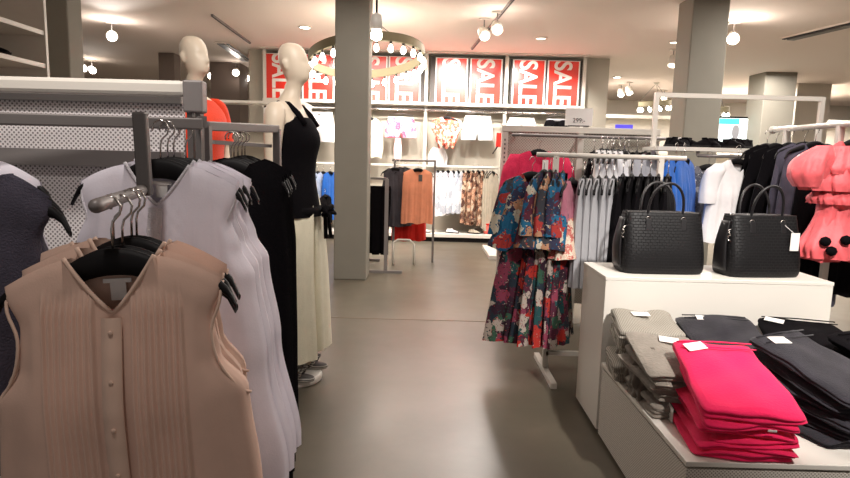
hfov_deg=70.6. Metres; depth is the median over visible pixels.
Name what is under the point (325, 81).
bulb
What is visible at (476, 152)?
wall
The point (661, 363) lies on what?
sweater
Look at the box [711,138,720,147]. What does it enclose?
shoe
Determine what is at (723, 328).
jeans
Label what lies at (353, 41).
column
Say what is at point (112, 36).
spotlight
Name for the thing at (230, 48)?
ceiling light
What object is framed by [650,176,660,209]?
shirt
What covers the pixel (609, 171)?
white tee
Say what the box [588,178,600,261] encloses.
shirt
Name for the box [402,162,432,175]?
clothes hanger
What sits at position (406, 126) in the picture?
shorts
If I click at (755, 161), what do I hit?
coat
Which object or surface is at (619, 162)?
white tee
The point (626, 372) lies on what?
sweater
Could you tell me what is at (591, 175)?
clothes hanger
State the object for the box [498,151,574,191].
cardigan
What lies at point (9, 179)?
vest
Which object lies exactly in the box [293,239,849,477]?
floor
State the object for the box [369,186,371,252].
trousers
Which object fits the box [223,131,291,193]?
clothes hanger
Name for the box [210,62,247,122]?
column
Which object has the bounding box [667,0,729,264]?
column
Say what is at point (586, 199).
shirt
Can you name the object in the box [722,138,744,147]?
shoe
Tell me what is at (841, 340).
trousers
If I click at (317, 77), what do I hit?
bulb
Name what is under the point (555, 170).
clothes hanger
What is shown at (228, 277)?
clothes hanger
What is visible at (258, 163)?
dress
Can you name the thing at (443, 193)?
shirt
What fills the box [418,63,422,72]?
bulb
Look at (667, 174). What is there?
clothes hanger
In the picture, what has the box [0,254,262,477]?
blouse
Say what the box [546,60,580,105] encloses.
poster
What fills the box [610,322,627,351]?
knit sweater
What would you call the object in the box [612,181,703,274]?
handbag
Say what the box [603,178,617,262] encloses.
shirt
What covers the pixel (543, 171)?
clothes hanger
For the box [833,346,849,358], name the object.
trousers
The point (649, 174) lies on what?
clothes hanger
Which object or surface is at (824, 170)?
blouse
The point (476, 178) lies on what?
floral blouse
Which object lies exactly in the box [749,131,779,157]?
clothes hanger
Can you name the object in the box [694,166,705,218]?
blouse
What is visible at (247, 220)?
blouse
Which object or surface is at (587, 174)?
t-shirt
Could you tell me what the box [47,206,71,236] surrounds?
clothes hanger
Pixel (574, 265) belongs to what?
shirt
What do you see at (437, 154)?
vest
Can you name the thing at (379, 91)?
poster
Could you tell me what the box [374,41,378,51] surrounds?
bulb
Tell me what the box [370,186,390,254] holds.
trousers
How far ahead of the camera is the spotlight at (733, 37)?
7.67 m
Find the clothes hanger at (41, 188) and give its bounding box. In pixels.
[37,186,51,198]
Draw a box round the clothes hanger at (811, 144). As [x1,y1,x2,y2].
[784,128,824,158]
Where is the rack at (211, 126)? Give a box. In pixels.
[204,121,281,165]
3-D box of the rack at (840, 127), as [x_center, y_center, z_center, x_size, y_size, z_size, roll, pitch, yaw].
[2.597,0.164,3.560,0.060,1.756,2.230,2,8,0]
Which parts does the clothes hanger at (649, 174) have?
hanger arm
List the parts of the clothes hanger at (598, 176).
hanger arm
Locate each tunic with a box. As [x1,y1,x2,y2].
[382,168,405,226]
[392,168,410,226]
[547,180,577,259]
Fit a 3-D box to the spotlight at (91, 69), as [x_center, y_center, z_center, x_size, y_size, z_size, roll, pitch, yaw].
[-6.933,-3.571,12.481,0.150,0.287,0.201,-5,10,-39]
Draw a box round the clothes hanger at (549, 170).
[542,156,551,185]
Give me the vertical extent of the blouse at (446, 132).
0.550 m
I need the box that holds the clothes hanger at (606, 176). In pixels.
[600,160,608,195]
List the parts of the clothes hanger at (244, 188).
hanger arm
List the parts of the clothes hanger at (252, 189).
hanger arm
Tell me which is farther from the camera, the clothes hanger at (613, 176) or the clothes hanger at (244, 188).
the clothes hanger at (613, 176)
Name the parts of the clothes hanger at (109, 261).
hanger arm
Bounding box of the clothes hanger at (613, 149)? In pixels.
[602,137,615,163]
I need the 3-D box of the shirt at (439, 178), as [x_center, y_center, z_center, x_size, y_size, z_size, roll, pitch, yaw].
[0.309,-0.809,10.687,0.132,0.799,0.460,5,9,27]
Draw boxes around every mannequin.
[179,36,233,159]
[263,43,336,381]
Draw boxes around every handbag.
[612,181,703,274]
[712,184,799,277]
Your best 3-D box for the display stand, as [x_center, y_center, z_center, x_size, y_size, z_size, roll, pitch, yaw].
[2.503,-0.161,4.964,1.375,2.019,0.340,2,8,0]
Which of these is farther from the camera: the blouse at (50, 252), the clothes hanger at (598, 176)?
the clothes hanger at (598, 176)
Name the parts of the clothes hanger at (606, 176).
hanger arm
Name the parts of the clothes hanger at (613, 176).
hanger arm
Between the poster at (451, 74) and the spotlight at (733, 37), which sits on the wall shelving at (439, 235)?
the poster at (451, 74)
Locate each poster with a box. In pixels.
[266,53,286,97]
[302,54,334,99]
[372,56,387,100]
[388,56,420,101]
[435,57,467,102]
[469,58,502,103]
[511,59,545,104]
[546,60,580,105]
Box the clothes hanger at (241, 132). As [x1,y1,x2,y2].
[235,132,296,186]
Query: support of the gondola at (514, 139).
on the floor
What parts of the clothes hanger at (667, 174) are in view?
hanger arm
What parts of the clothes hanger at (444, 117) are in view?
hanger arm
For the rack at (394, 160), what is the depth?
8.23 m
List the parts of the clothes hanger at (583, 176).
hanger arm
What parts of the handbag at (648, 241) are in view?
handle, handle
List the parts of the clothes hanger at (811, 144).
hanger arm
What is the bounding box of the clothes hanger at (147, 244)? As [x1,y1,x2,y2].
[96,188,236,301]
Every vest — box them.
[0,161,49,249]
[0,173,48,250]
[0,177,51,251]
[428,147,447,164]
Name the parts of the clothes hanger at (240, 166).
hanger arm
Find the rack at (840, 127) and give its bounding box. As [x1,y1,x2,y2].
[769,121,849,279]
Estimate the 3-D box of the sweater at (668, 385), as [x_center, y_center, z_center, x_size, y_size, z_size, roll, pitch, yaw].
[1.070,0.548,2.598,0.305,0.103,0.360,1,8,-1]
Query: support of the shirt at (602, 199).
hanging from the clothes hanger at (606, 176)
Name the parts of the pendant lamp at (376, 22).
lamp shade, bulb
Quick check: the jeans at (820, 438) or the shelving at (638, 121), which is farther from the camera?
the shelving at (638, 121)
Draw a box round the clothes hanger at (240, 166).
[217,131,289,196]
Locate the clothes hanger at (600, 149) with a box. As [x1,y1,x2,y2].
[590,136,604,162]
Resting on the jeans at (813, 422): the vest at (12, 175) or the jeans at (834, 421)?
the jeans at (834, 421)
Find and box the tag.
[492,133,500,153]
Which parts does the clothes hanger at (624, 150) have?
hanger arm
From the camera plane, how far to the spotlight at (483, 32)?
7.83 m
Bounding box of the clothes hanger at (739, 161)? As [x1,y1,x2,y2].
[731,145,743,164]
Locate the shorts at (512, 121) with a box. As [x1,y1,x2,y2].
[507,112,536,125]
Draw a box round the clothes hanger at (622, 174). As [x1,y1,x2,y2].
[616,159,626,192]
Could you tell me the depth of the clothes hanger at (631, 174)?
3.94 m
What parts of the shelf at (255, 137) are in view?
panel, shelf, panel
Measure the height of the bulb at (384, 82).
0.132 m
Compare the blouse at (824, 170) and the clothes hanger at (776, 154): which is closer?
the blouse at (824, 170)
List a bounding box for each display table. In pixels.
[576,262,833,428]
[598,362,849,477]
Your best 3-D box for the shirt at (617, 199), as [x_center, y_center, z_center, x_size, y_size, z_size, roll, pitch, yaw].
[1.298,0.009,4.034,0.141,0.858,0.502,5,9,27]
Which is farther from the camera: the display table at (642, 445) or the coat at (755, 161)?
the coat at (755, 161)
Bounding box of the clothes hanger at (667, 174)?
[663,160,670,192]
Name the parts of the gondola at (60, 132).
panel frame, rail, faceout arm, drop post, post, post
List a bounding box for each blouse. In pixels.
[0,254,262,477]
[9,247,228,381]
[40,241,79,261]
[43,238,242,373]
[77,162,288,477]
[92,236,248,377]
[127,159,293,470]
[197,159,295,452]
[208,160,300,447]
[371,118,382,157]
[401,169,432,223]
[431,117,461,148]
[459,171,470,223]
[465,171,475,225]
[470,171,480,221]
[476,171,484,225]
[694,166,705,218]
[786,141,849,262]
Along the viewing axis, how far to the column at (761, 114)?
11.77 m
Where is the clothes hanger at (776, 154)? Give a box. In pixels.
[774,129,808,158]
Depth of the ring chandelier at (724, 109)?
12.86 m
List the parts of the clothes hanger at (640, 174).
hanger arm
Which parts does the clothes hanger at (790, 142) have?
hanger arm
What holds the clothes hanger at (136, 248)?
hanging from the gondola at (60, 132)
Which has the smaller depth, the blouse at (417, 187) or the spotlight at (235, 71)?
the blouse at (417, 187)
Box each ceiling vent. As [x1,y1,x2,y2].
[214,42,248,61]
[780,21,849,40]
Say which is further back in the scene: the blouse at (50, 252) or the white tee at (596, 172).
the white tee at (596, 172)
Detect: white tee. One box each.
[592,150,600,177]
[599,150,605,177]
[605,150,611,177]
[611,151,625,181]
[616,151,630,175]
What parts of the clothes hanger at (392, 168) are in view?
hanger arm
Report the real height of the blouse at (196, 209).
0.859 m
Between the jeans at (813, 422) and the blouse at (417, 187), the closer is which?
the jeans at (813, 422)
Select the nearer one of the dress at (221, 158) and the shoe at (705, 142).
the dress at (221, 158)
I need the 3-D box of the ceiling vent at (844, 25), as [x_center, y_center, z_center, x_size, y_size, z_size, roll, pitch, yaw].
[5.316,-2.764,7.943,0.260,0.032,1.295,0,8,-12]
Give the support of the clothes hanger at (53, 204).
hanging from the gondola at (60, 132)
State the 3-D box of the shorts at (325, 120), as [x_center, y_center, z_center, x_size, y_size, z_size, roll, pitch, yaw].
[-1.854,-2.027,10.492,0.590,0.660,0.122,2,8,0]
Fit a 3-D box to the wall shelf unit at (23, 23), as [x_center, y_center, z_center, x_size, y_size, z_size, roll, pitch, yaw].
[-3.122,-0.767,3.949,0.445,3.200,1.460,2,8,0]
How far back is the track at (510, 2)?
7.55 m
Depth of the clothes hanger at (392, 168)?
8.16 m
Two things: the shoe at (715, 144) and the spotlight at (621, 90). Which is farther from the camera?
the spotlight at (621, 90)
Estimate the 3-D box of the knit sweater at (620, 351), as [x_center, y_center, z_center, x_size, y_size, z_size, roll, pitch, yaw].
[1.092,0.532,2.957,0.285,0.081,0.334,3,8,12]
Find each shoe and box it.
[0,47,11,54]
[445,228,458,232]
[467,229,480,233]
[663,137,684,146]
[679,138,695,146]
[681,137,690,146]
[691,137,713,147]
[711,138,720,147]
[715,138,725,147]
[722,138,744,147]
[736,139,746,146]
[743,139,752,148]
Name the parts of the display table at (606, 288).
panel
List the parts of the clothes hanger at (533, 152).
hanger arm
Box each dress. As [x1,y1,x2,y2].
[213,160,295,460]
[213,161,294,471]
[217,159,297,448]
[221,158,298,410]
[243,163,292,477]
[482,174,543,343]
[508,172,543,346]
[523,172,551,348]
[529,172,560,348]
[540,173,573,349]
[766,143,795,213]
[775,143,835,306]
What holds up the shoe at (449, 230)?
on the wall shelving at (439, 235)
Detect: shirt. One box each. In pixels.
[316,172,323,198]
[320,195,331,222]
[321,172,333,219]
[435,171,444,216]
[440,171,453,215]
[446,171,455,213]
[452,171,458,213]
[456,171,462,213]
[480,172,486,228]
[483,172,488,230]
[487,172,497,223]
[567,178,584,288]
[579,178,592,288]
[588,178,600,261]
[595,178,607,261]
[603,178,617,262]
[606,176,626,262]
[621,176,635,214]
[631,176,644,209]
[642,176,653,209]
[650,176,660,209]
[659,176,672,210]
[698,160,743,242]
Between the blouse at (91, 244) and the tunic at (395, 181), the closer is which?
the blouse at (91, 244)
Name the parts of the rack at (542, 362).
post, rail, post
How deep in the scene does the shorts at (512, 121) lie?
10.43 m
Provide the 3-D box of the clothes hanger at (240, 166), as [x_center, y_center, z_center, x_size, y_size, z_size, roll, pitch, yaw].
[-0.682,-0.267,2.106,0.426,0.223,0.028,2,8,6]
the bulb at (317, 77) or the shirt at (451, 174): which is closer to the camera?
the bulb at (317, 77)
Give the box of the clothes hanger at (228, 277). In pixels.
[116,187,240,299]
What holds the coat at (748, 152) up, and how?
hanging from the clothes hanger at (744, 152)
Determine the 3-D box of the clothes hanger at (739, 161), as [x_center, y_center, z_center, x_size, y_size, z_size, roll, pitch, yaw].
[2.375,-0.601,4.553,0.426,0.223,0.028,0,8,-11]
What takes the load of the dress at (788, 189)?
hanging from the clothes hanger at (811, 144)
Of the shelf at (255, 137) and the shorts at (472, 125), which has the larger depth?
the shorts at (472, 125)
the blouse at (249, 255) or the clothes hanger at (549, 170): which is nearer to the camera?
the blouse at (249, 255)
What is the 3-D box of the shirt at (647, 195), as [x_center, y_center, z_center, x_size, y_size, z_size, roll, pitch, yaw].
[1.477,0.009,4.034,0.141,0.858,0.502,5,9,27]
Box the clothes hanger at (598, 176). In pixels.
[593,160,600,195]
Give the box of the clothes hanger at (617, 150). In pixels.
[608,138,621,163]
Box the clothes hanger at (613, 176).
[608,160,616,195]
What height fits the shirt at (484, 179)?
0.990 m
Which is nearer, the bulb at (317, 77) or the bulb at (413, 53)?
the bulb at (413, 53)
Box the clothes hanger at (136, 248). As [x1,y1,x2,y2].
[8,194,236,312]
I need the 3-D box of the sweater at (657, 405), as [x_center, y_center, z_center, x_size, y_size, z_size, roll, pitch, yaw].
[1.085,0.661,2.630,0.302,0.059,0.358,1,8,-5]
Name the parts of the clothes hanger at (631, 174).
hanger arm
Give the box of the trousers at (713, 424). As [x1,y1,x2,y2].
[679,366,799,432]
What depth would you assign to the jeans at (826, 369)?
2.42 m
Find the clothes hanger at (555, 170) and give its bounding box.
[551,156,558,185]
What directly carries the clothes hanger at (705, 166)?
hanging from the display stand
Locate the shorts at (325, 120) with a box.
[312,108,334,142]
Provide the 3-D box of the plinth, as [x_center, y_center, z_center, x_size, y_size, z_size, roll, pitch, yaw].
[-0.852,0.888,3.907,0.360,0.049,0.360,2,8,0]
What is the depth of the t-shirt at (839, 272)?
3.97 m
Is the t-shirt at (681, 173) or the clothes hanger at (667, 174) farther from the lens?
the t-shirt at (681, 173)
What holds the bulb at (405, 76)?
attached to the ring chandelier at (390, 37)
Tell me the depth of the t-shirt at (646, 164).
4.84 m
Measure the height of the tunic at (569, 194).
0.495 m
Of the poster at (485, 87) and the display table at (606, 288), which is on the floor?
the display table at (606, 288)
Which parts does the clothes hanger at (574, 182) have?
hanger arm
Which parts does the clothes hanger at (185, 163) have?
hanger arm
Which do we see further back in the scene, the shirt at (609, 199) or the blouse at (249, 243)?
the shirt at (609, 199)
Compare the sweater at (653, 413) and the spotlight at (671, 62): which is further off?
the spotlight at (671, 62)
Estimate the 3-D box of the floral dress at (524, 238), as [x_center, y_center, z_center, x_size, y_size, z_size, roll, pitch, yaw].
[0.772,0.111,4.053,0.263,1.119,0.616,7,9,35]
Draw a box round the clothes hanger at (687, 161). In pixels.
[674,143,689,172]
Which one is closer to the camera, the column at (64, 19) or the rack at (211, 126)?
the rack at (211, 126)
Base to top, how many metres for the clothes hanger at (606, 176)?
0.223 m
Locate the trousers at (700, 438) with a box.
[668,403,798,457]
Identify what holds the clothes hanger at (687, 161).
hanging from the display stand
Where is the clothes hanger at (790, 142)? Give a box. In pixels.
[762,130,795,158]
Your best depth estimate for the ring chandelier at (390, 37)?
7.58 m
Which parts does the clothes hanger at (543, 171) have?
hanger arm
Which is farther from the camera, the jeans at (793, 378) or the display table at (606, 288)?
the display table at (606, 288)
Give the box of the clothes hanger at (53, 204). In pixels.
[50,203,70,228]
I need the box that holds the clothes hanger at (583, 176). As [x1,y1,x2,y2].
[577,161,585,195]
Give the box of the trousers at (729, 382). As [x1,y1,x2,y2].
[672,340,807,424]
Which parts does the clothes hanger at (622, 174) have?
hanger arm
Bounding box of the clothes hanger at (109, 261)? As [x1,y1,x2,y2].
[0,194,237,312]
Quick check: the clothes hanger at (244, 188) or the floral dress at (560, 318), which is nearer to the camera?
the clothes hanger at (244, 188)
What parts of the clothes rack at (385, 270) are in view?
rail, post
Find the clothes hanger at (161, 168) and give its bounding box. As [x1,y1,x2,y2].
[71,119,246,212]
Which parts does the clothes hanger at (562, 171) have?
hanger arm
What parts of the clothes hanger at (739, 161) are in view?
hanger arm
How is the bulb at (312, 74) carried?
attached to the ring chandelier at (390, 37)
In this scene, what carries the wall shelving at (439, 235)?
on the floor
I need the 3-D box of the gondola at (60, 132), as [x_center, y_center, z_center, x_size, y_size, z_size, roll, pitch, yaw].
[-1.091,0.373,1.610,0.998,1.673,1.283,0,8,-10]
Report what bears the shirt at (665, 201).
hanging from the clothes hanger at (667, 174)
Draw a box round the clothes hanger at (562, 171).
[557,157,566,186]
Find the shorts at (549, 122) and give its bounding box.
[544,113,566,126]
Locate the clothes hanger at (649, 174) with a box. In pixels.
[645,160,652,192]
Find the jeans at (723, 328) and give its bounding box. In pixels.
[675,314,761,348]
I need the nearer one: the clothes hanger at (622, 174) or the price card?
the clothes hanger at (622, 174)
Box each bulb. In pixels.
[310,68,314,77]
[312,54,316,64]
[315,71,319,80]
[320,49,324,60]
[323,74,327,83]
[330,46,334,56]
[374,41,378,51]
[382,76,386,85]
[388,41,393,52]
[394,74,397,83]
[401,43,405,54]
[404,71,407,80]
[411,46,415,56]
[412,67,416,76]
[417,50,422,60]
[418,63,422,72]
[421,54,425,64]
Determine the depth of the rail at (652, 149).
4.72 m
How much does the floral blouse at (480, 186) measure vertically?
0.971 m
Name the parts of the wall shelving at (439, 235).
rail, rail, rail, rail, shelf, shelf, rail, rail, rail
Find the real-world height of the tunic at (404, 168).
0.810 m
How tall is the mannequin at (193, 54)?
2.120 m
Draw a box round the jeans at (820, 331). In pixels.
[758,316,842,349]
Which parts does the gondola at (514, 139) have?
post, post, perforated panel, rail, post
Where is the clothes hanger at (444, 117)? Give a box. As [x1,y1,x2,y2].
[443,110,458,121]
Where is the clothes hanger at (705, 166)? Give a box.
[699,152,712,170]
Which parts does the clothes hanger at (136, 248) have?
hanger arm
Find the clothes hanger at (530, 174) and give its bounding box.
[501,156,551,187]
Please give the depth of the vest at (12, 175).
1.36 m
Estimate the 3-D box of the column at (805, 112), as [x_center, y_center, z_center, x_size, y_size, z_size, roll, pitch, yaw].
[8.502,-1.825,13.724,0.750,3.280,0.750,2,8,0]
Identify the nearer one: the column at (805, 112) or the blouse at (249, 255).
the blouse at (249, 255)
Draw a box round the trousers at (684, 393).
[675,386,794,441]
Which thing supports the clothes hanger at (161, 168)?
hanging from the gondola at (60, 132)
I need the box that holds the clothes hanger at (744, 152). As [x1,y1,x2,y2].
[740,130,769,157]
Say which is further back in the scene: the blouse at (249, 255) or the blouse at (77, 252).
the blouse at (249, 255)
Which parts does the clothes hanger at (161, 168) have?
hanger arm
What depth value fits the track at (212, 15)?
8.80 m
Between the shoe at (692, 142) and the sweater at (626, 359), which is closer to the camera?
the sweater at (626, 359)
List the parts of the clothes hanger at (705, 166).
hanger arm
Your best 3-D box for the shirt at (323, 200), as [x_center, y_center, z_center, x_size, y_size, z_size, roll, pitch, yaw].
[-1.750,-0.514,10.482,0.125,0.510,0.470,4,8,19]
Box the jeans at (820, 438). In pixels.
[795,424,849,448]
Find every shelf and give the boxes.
[221,100,311,159]
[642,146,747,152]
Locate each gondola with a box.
[0,76,206,477]
[496,125,679,317]
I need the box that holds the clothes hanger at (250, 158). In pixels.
[236,132,295,188]
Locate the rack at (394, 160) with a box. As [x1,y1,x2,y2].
[392,159,435,264]
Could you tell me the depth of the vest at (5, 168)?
1.46 m
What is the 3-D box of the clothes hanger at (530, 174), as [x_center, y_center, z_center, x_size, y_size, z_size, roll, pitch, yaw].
[0.710,-0.436,3.976,0.426,0.223,0.028,0,8,-12]
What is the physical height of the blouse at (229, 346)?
0.675 m
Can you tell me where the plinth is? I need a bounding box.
[298,368,321,387]
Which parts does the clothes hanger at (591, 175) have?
hanger arm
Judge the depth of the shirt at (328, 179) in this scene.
10.58 m
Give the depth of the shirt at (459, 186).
10.50 m
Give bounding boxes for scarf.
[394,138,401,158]
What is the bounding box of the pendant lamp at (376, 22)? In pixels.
[370,0,382,40]
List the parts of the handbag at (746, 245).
handle, handle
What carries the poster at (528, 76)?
on the wall shelving at (439, 235)
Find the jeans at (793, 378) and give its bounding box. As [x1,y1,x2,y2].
[752,347,849,413]
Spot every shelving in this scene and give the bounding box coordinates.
[260,46,589,242]
[605,114,849,163]
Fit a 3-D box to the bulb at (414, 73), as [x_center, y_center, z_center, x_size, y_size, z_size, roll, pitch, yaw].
[-0.146,-2.301,8.287,0.068,0.132,0.068,2,8,0]
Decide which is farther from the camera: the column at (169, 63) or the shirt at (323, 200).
the column at (169, 63)
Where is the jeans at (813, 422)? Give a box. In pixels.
[802,411,849,442]
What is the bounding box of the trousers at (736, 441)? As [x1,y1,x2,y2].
[678,397,799,449]
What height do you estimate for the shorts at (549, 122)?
0.320 m
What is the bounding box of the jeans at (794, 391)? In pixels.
[762,363,849,421]
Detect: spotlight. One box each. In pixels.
[87,60,96,73]
[106,21,117,41]
[232,62,239,75]
[478,18,489,40]
[491,11,502,35]
[618,84,624,96]
[625,82,632,94]
[667,49,675,67]
[727,22,740,44]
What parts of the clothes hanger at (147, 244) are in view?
hanger arm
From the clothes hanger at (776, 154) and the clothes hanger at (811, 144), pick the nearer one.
the clothes hanger at (811, 144)
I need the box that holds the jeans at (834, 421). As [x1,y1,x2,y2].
[793,396,849,433]
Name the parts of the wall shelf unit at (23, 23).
shelf, shelf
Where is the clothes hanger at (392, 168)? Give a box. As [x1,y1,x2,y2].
[381,161,404,174]
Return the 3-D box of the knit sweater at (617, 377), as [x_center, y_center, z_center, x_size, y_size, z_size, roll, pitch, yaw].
[1.072,0.644,2.969,0.310,0.064,0.309,3,8,9]
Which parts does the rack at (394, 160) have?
post, rail, post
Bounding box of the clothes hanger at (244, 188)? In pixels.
[164,129,252,204]
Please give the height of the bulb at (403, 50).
0.132 m
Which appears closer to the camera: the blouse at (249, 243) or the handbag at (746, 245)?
the blouse at (249, 243)
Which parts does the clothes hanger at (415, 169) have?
hanger arm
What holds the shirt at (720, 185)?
hanging from the clothes hanger at (739, 161)
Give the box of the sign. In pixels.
[615,124,632,128]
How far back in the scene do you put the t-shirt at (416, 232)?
8.52 m
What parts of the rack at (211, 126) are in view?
post, rail, post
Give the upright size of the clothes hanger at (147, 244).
0.223 m
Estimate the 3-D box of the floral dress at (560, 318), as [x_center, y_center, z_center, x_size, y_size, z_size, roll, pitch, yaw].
[0.897,0.117,4.053,0.264,1.119,0.616,4,8,21]
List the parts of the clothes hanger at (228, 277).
hanger arm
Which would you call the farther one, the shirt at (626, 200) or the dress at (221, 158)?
the shirt at (626, 200)
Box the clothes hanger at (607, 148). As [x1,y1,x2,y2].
[596,136,609,163]
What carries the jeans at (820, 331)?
on the jeans
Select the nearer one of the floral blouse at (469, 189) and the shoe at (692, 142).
the shoe at (692, 142)
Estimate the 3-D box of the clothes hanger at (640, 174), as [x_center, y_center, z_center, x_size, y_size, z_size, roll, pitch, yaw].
[1.433,-0.422,3.976,0.028,0.223,0.426,5,9,27]
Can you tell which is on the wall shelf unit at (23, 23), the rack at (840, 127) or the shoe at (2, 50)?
the shoe at (2, 50)
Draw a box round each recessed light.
[298,25,311,28]
[534,37,547,39]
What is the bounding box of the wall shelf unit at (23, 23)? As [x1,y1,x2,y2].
[0,0,49,76]
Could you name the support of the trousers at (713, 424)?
on the trousers at (736, 441)
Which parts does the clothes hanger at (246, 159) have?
hanger arm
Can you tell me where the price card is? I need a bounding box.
[565,108,592,126]
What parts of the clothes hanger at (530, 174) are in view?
hanger arm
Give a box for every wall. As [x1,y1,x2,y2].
[207,89,849,122]
[249,49,609,230]
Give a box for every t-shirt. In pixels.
[391,223,425,241]
[584,152,593,177]
[631,154,667,176]
[663,160,690,211]
[675,158,695,211]
[791,144,849,297]
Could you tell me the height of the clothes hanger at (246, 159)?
0.223 m
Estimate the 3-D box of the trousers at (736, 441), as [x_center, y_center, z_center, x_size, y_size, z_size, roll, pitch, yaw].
[1.204,0.667,2.340,0.356,0.092,0.472,2,8,5]
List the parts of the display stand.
post, short rail, post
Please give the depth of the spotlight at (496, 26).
7.45 m
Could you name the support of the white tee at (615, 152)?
hanging from the clothes hanger at (617, 150)
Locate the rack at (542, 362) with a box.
[534,152,686,388]
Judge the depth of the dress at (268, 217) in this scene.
2.09 m
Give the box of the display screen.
[718,116,747,159]
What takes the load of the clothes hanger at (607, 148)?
hanging from the gondola at (514, 139)
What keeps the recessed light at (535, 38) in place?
in the ceiling
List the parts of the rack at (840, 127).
rail, post, rail, post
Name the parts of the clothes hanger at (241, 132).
hanger arm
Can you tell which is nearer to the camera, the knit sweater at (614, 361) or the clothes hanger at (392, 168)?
the knit sweater at (614, 361)
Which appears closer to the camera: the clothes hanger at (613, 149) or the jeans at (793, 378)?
the jeans at (793, 378)
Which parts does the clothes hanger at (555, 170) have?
hanger arm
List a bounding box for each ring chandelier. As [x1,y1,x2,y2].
[308,27,425,86]
[637,82,671,111]
[720,100,729,115]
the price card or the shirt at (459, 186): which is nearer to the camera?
the price card
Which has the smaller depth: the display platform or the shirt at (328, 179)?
the display platform
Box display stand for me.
[642,92,825,164]
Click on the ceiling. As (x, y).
(635, 35)
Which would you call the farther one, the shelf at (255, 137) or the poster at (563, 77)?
the poster at (563, 77)
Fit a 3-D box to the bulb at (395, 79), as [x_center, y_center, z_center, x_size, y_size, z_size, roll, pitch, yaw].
[-0.412,-2.275,8.522,0.068,0.132,0.068,2,8,0]
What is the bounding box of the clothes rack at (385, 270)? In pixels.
[369,177,401,273]
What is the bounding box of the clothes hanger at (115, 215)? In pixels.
[110,193,122,239]
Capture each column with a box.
[46,0,83,77]
[158,52,180,80]
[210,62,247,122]
[334,0,372,279]
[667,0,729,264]
[742,72,797,158]
[791,83,831,143]
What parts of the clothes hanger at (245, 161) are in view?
hanger arm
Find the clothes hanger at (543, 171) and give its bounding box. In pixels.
[530,156,546,185]
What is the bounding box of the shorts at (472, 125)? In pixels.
[461,110,492,140]
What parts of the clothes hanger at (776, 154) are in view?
hanger arm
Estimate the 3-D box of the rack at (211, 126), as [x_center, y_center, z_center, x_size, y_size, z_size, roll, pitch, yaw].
[-0.726,0.326,2.406,0.098,1.572,0.613,3,8,10]
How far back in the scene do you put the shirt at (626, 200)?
3.82 m
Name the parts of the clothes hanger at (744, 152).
hanger arm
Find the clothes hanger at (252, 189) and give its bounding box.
[178,129,259,203]
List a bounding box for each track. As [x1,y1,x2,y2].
[211,14,250,43]
[471,0,514,49]
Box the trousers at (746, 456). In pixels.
[673,412,794,461]
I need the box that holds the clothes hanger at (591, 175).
[585,160,593,195]
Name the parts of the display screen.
screen panel, screen frame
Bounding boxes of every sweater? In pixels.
[605,345,624,374]
[606,357,623,381]
[609,308,685,340]
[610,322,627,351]
[615,343,624,358]
[618,354,677,394]
[622,343,628,386]
[625,344,686,390]
[625,375,675,412]
[626,332,689,382]
[626,387,668,418]
[628,347,654,400]
[652,393,681,403]
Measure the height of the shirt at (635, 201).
0.858 m
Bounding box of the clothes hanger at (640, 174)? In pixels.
[635,159,643,192]
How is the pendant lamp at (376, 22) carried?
hanging from the ceiling
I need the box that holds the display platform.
[482,245,496,259]
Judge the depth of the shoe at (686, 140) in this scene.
4.86 m
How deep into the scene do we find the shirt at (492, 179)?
10.58 m
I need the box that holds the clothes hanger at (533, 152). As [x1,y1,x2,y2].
[530,137,546,154]
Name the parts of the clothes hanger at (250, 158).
hanger arm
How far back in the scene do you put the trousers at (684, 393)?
2.16 m
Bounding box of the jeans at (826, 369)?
[749,329,849,407]
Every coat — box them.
[736,144,768,212]
[740,145,760,175]
[748,144,782,213]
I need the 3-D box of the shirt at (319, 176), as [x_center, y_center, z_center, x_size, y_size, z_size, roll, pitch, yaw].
[-1.820,-0.775,10.699,0.140,0.834,0.502,5,9,25]
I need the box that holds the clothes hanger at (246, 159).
[232,132,292,191]
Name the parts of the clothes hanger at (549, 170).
hanger arm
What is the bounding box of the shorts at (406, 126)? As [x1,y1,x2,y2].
[384,111,416,137]
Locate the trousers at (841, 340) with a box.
[827,331,849,353]
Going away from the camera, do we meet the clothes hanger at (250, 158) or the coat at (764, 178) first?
the clothes hanger at (250, 158)
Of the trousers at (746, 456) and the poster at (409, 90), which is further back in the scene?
the poster at (409, 90)
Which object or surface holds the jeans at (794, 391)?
on the jeans at (834, 421)
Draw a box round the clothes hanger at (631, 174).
[626,159,635,192]
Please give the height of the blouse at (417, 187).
0.747 m
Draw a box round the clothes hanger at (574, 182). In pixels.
[559,162,577,197]
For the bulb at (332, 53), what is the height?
0.132 m
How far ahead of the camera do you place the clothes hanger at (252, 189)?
1.69 m
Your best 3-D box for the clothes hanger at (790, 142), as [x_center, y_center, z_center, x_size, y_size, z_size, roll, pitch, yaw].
[2.619,-0.680,4.299,0.426,0.223,0.028,0,8,-9]
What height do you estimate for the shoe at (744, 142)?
0.081 m
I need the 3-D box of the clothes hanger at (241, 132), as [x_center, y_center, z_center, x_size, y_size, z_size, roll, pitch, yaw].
[-0.733,-0.328,2.441,0.426,0.223,0.028,2,8,3]
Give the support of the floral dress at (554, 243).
hanging from the rack at (542, 362)
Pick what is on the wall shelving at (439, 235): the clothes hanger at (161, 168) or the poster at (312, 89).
the poster at (312, 89)
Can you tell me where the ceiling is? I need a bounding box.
[81,0,849,105]
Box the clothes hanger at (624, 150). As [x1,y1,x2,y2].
[613,137,631,164]
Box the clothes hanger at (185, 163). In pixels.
[157,119,248,207]
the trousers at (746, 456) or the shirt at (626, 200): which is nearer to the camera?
the trousers at (746, 456)
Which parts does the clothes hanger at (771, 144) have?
hanger arm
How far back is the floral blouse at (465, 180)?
10.54 m

